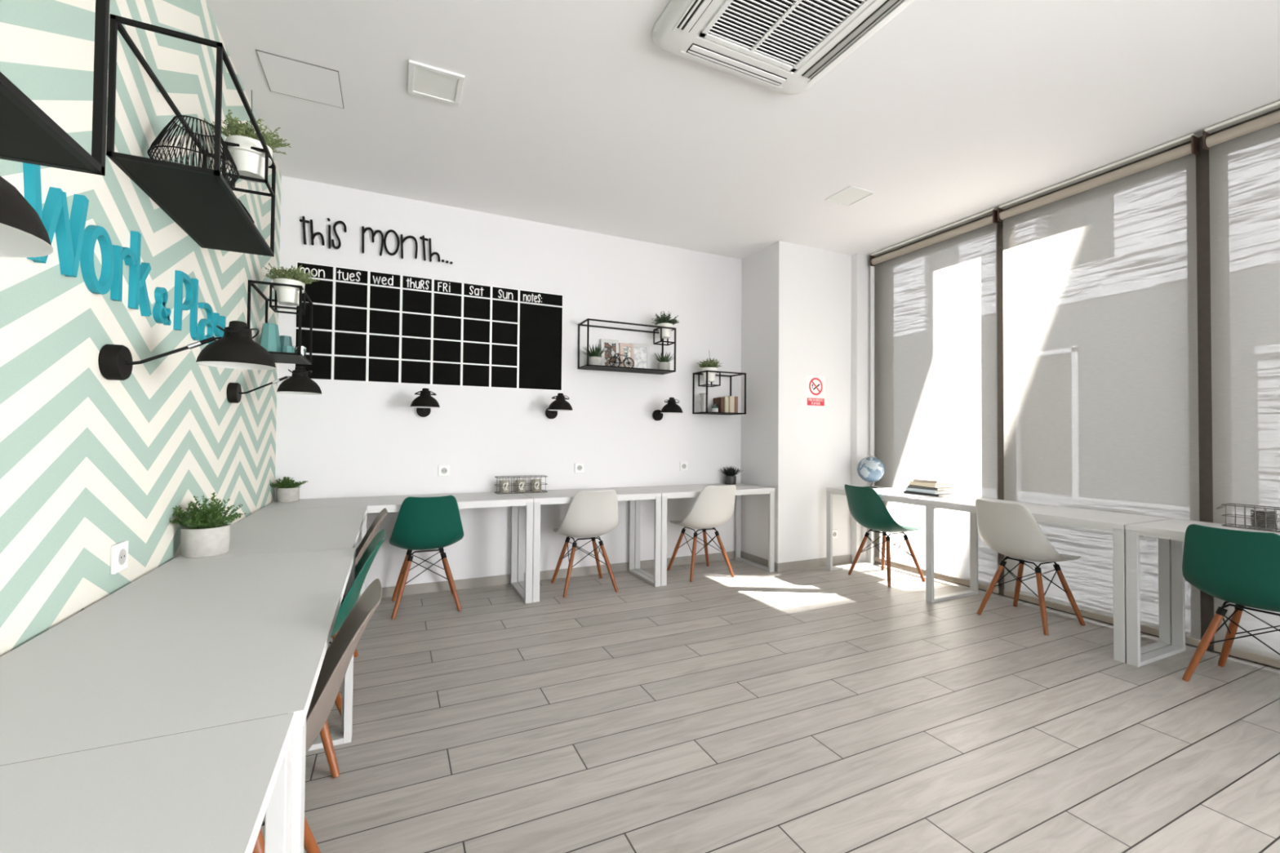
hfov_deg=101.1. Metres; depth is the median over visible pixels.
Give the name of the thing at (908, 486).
book
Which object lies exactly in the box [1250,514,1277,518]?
plate
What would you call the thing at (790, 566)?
baseboard
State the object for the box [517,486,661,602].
desk
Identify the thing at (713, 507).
shell chair
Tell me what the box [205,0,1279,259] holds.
ceiling
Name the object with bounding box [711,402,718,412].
bottle
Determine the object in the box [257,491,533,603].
desk
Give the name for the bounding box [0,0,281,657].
wall
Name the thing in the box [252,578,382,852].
shell chair
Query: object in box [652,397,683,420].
wall lamp
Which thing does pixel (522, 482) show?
mug
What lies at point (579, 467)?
power socket
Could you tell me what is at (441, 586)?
baseboard
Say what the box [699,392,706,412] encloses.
vase
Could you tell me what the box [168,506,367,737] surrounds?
desk
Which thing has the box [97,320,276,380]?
wall lamp
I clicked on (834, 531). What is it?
power socket
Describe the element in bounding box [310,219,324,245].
letter
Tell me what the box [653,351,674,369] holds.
potted plant
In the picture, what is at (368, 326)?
planner
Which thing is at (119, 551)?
power socket
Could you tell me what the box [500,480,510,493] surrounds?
mug
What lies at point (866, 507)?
shell chair
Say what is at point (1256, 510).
plate
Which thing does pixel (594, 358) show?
potted plant
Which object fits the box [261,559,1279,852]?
floor
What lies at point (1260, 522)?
plate
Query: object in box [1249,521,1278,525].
plate
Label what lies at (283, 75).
ceiling panel
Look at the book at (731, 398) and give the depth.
5.01 m
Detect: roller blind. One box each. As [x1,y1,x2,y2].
[870,208,999,593]
[997,133,1200,646]
[1203,100,1279,668]
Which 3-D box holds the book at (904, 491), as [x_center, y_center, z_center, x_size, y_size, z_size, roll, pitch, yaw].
[2.384,0.549,4.337,0.235,0.018,0.300,1,-1,-28]
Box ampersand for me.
[152,287,171,325]
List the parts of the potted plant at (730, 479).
pot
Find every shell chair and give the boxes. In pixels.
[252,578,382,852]
[319,528,386,778]
[328,507,387,688]
[389,495,463,619]
[551,489,618,597]
[666,484,736,582]
[844,484,924,586]
[975,498,1085,635]
[1182,524,1279,681]
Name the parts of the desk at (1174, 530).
leg frame, under rail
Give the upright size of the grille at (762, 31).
0.024 m
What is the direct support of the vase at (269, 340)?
on the wire shelf at (277, 357)
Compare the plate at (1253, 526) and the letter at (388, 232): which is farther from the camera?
the letter at (388, 232)
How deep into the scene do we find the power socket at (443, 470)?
4.07 m
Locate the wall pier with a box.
[740,240,870,563]
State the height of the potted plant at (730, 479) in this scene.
0.179 m
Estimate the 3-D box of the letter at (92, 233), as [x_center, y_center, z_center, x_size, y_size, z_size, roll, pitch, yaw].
[-1.444,-0.443,1.403,0.018,0.179,0.135,1,-1,-25]
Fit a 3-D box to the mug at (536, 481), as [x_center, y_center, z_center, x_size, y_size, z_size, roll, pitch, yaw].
[-0.836,0.477,4.258,0.082,0.092,0.111,1,-1,-25]
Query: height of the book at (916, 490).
0.028 m
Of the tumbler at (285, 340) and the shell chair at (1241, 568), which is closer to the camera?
the shell chair at (1241, 568)
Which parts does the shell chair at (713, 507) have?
leg, leg, mounting frame, leg, leg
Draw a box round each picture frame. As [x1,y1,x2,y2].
[600,338,619,366]
[618,342,634,367]
[630,342,650,368]
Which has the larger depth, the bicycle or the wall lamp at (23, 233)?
the bicycle
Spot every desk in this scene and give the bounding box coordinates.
[0,547,355,852]
[0,712,294,852]
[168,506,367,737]
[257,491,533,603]
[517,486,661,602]
[633,483,774,586]
[826,485,1173,662]
[1124,518,1279,667]
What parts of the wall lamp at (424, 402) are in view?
wall plate, lamp shade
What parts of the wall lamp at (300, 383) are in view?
wall plate, arm, lamp shade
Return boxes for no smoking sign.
[805,375,825,408]
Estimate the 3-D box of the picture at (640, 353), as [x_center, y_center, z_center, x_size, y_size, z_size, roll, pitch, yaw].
[0.001,-0.622,4.760,0.126,0.191,0.003,1,-7,-25]
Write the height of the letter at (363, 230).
0.199 m
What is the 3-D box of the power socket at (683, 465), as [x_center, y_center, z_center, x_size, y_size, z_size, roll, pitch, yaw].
[0.414,0.377,4.982,0.084,0.084,0.014,1,-1,-25]
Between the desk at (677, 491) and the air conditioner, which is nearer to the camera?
the air conditioner
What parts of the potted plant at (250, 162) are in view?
pot, stem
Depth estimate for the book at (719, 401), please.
5.00 m
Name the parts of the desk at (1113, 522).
leg frame, leg frame, under rail, leg frame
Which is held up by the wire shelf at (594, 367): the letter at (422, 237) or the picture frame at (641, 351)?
the picture frame at (641, 351)
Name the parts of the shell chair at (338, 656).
leg, leg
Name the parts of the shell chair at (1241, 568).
leg, leg, mounting frame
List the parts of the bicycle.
bicycle frame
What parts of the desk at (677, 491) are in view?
leg frame, under rail, leg frame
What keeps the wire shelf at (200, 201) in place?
attached to the wall at (91, 463)
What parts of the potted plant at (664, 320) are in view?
pot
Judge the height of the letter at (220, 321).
0.230 m
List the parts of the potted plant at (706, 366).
pot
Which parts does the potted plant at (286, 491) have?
pot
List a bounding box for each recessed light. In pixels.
[407,59,464,106]
[825,185,875,206]
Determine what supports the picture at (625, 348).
attached to the picture frame at (624, 348)
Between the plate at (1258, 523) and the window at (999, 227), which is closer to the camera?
the plate at (1258, 523)
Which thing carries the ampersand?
attached to the wall at (91, 463)
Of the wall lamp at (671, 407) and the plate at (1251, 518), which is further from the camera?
the wall lamp at (671, 407)
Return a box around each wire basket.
[494,475,547,493]
[1216,503,1279,532]
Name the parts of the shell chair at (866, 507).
leg, leg, mounting frame, leg, leg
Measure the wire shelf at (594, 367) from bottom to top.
0.392 m
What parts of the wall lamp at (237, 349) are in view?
wall plate, arm, lamp shade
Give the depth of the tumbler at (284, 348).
3.06 m
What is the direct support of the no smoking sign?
attached to the wall pier
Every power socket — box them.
[110,540,128,574]
[438,465,449,476]
[574,462,584,472]
[680,462,688,471]
[832,529,837,538]
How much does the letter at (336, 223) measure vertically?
0.207 m
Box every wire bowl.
[146,115,239,187]
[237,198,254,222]
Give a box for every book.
[713,397,723,412]
[720,396,728,412]
[727,395,734,412]
[734,395,737,413]
[903,490,955,497]
[905,487,952,493]
[906,484,953,490]
[909,480,951,488]
[913,478,948,483]
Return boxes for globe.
[857,455,884,488]
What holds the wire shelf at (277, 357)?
attached to the wall at (91, 463)
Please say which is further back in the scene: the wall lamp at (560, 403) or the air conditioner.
the wall lamp at (560, 403)
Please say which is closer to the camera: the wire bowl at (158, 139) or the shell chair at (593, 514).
the wire bowl at (158, 139)
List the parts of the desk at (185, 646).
leg frame, leg frame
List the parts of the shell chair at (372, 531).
leg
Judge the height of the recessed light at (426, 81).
0.012 m
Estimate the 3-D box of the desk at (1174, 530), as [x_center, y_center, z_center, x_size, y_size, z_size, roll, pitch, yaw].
[3.162,0.905,2.385,0.563,0.750,1.302,1,-1,-25]
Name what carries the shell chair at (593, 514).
on the floor
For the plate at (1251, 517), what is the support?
on the plate at (1251, 518)
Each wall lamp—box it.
[0,175,53,257]
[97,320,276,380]
[226,366,322,403]
[409,387,439,417]
[545,392,573,418]
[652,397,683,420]
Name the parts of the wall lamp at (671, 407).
wall plate, lamp shade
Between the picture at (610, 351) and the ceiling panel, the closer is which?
the ceiling panel
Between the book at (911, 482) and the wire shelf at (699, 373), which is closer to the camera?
the book at (911, 482)
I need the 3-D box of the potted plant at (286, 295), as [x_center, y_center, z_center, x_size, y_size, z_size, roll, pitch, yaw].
[-1.992,-0.817,3.016,0.280,0.233,0.246,1,-1,-14]
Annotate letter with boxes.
[22,162,88,277]
[80,225,114,294]
[110,244,136,301]
[128,231,151,316]
[173,270,194,330]
[189,278,199,340]
[197,302,213,343]
[213,312,226,337]
[299,215,310,244]
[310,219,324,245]
[327,217,331,248]
[331,220,346,248]
[361,226,383,256]
[383,229,399,255]
[400,234,417,258]
[419,235,428,261]
[428,237,439,262]
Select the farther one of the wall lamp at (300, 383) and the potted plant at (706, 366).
the potted plant at (706, 366)
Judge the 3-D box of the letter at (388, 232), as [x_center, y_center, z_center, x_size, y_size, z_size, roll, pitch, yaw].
[-1.855,-1.372,3.935,0.106,0.190,0.024,1,-1,-25]
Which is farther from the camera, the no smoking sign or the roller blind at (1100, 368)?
the no smoking sign
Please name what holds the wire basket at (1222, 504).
on the desk at (1174, 530)
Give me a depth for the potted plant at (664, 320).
4.67 m
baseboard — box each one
[356,551,734,600]
[740,551,852,572]
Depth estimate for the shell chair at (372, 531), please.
2.66 m
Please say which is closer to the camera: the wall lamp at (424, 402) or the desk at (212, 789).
the desk at (212, 789)
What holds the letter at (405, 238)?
attached to the wall at (352, 438)
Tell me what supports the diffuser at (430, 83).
attached to the recessed light at (426, 81)
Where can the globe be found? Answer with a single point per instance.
(870, 469)
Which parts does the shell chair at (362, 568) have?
leg, leg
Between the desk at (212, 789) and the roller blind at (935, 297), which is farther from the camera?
the roller blind at (935, 297)
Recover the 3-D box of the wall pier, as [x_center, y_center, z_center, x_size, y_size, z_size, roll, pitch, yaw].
[1.767,-0.179,5.278,1.369,2.997,0.640,1,-1,-25]
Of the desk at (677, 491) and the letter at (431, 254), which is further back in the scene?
the desk at (677, 491)
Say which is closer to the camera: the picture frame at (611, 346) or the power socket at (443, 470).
the power socket at (443, 470)
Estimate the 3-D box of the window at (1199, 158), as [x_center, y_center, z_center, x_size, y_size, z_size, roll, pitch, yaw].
[3.086,-0.198,3.586,0.080,2.997,1.125,1,-1,-25]
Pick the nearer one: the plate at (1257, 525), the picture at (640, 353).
the plate at (1257, 525)
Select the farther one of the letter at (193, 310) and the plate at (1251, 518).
the plate at (1251, 518)
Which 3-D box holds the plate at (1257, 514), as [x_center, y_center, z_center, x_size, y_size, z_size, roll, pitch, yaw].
[3.250,0.461,2.745,0.094,0.008,0.094,1,-1,-25]
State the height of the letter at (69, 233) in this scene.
0.251 m
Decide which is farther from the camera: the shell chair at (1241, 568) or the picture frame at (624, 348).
the picture frame at (624, 348)
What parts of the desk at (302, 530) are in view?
leg frame, leg frame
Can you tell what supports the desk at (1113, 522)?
on the floor
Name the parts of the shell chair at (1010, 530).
leg, leg, mounting frame, leg, leg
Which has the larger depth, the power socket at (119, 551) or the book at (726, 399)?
the book at (726, 399)
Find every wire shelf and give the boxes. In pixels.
[0,0,109,175]
[106,13,275,257]
[247,280,312,364]
[577,318,675,374]
[692,370,746,414]
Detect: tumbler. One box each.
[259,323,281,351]
[279,335,292,350]
[280,346,294,352]
[292,346,306,356]
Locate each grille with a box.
[709,0,862,63]
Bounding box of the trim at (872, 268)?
[870,266,874,564]
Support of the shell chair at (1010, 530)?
on the floor
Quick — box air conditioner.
[652,0,915,94]
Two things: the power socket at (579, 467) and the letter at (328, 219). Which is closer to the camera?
the letter at (328, 219)
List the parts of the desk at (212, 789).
leg frame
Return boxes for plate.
[1249,509,1277,512]
[1249,520,1277,524]
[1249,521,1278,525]
[1250,511,1277,515]
[1250,512,1277,516]
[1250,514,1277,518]
[1250,516,1277,519]
[1250,518,1275,521]
[1250,523,1277,527]
[1250,524,1277,528]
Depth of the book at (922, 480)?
4.28 m
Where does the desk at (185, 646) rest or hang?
on the floor
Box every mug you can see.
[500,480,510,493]
[515,480,525,492]
[530,479,541,491]
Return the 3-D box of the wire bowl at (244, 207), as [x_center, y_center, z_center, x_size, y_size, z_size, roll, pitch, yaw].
[-1.591,-0.813,2.026,0.174,0.129,0.174,1,-1,-25]
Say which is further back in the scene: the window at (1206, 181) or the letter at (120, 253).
the window at (1206, 181)
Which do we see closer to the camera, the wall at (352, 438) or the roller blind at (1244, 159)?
the roller blind at (1244, 159)
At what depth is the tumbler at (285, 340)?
3.14 m
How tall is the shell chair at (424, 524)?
0.812 m
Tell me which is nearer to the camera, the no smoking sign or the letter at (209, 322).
the letter at (209, 322)
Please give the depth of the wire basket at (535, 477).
4.20 m
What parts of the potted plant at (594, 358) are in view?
pot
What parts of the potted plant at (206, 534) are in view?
pot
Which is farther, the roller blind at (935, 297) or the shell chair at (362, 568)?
the roller blind at (935, 297)
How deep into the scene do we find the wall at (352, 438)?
4.35 m
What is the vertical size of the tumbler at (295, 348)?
0.070 m
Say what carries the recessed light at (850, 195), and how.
in the ceiling
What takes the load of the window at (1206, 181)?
on the floor
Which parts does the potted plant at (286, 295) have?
pot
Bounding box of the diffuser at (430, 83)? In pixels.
[413,66,458,101]
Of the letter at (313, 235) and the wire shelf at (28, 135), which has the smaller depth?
the wire shelf at (28, 135)
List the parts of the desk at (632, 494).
leg frame, under rail, leg frame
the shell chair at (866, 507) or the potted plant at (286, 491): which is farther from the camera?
the shell chair at (866, 507)
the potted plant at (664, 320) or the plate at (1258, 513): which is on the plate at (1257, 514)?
the plate at (1258, 513)
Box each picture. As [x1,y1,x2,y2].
[604,342,616,366]
[622,346,631,367]
[633,346,646,368]
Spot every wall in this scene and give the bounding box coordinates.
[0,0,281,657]
[274,175,742,588]
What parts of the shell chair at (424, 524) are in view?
leg, leg, mounting frame, leg, leg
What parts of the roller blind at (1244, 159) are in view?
head rail, rail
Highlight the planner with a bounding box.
[294,261,563,391]
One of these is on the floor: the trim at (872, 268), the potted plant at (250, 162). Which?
the trim at (872, 268)
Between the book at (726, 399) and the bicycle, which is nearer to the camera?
the bicycle
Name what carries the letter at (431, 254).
attached to the wall at (352, 438)
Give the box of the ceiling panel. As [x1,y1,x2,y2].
[255,48,343,108]
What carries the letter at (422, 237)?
attached to the wall at (352, 438)
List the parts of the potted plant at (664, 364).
pot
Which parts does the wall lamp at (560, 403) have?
wall plate, lamp shade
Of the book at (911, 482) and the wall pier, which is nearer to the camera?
the book at (911, 482)
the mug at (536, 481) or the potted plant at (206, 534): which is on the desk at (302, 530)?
the potted plant at (206, 534)
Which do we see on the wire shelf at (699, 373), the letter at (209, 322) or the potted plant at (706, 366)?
the potted plant at (706, 366)
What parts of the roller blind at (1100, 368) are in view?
head rail, rail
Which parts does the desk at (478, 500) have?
under rail, leg frame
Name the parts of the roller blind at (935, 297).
head rail, rail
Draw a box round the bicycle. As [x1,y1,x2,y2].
[608,351,634,367]
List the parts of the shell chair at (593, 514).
leg, leg, mounting frame, leg, leg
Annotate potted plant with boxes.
[168,492,245,558]
[204,89,291,182]
[264,262,319,306]
[270,476,307,502]
[580,343,605,365]
[652,311,679,338]
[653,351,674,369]
[698,357,722,382]
[720,465,742,484]
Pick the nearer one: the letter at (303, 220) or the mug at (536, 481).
the letter at (303, 220)
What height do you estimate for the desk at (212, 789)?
0.750 m
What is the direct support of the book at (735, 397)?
on the wire shelf at (699, 373)
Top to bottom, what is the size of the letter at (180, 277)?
0.220 m
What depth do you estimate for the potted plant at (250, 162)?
2.14 m
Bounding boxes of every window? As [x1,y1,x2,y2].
[874,213,1004,596]
[1002,135,1208,650]
[1203,107,1279,669]

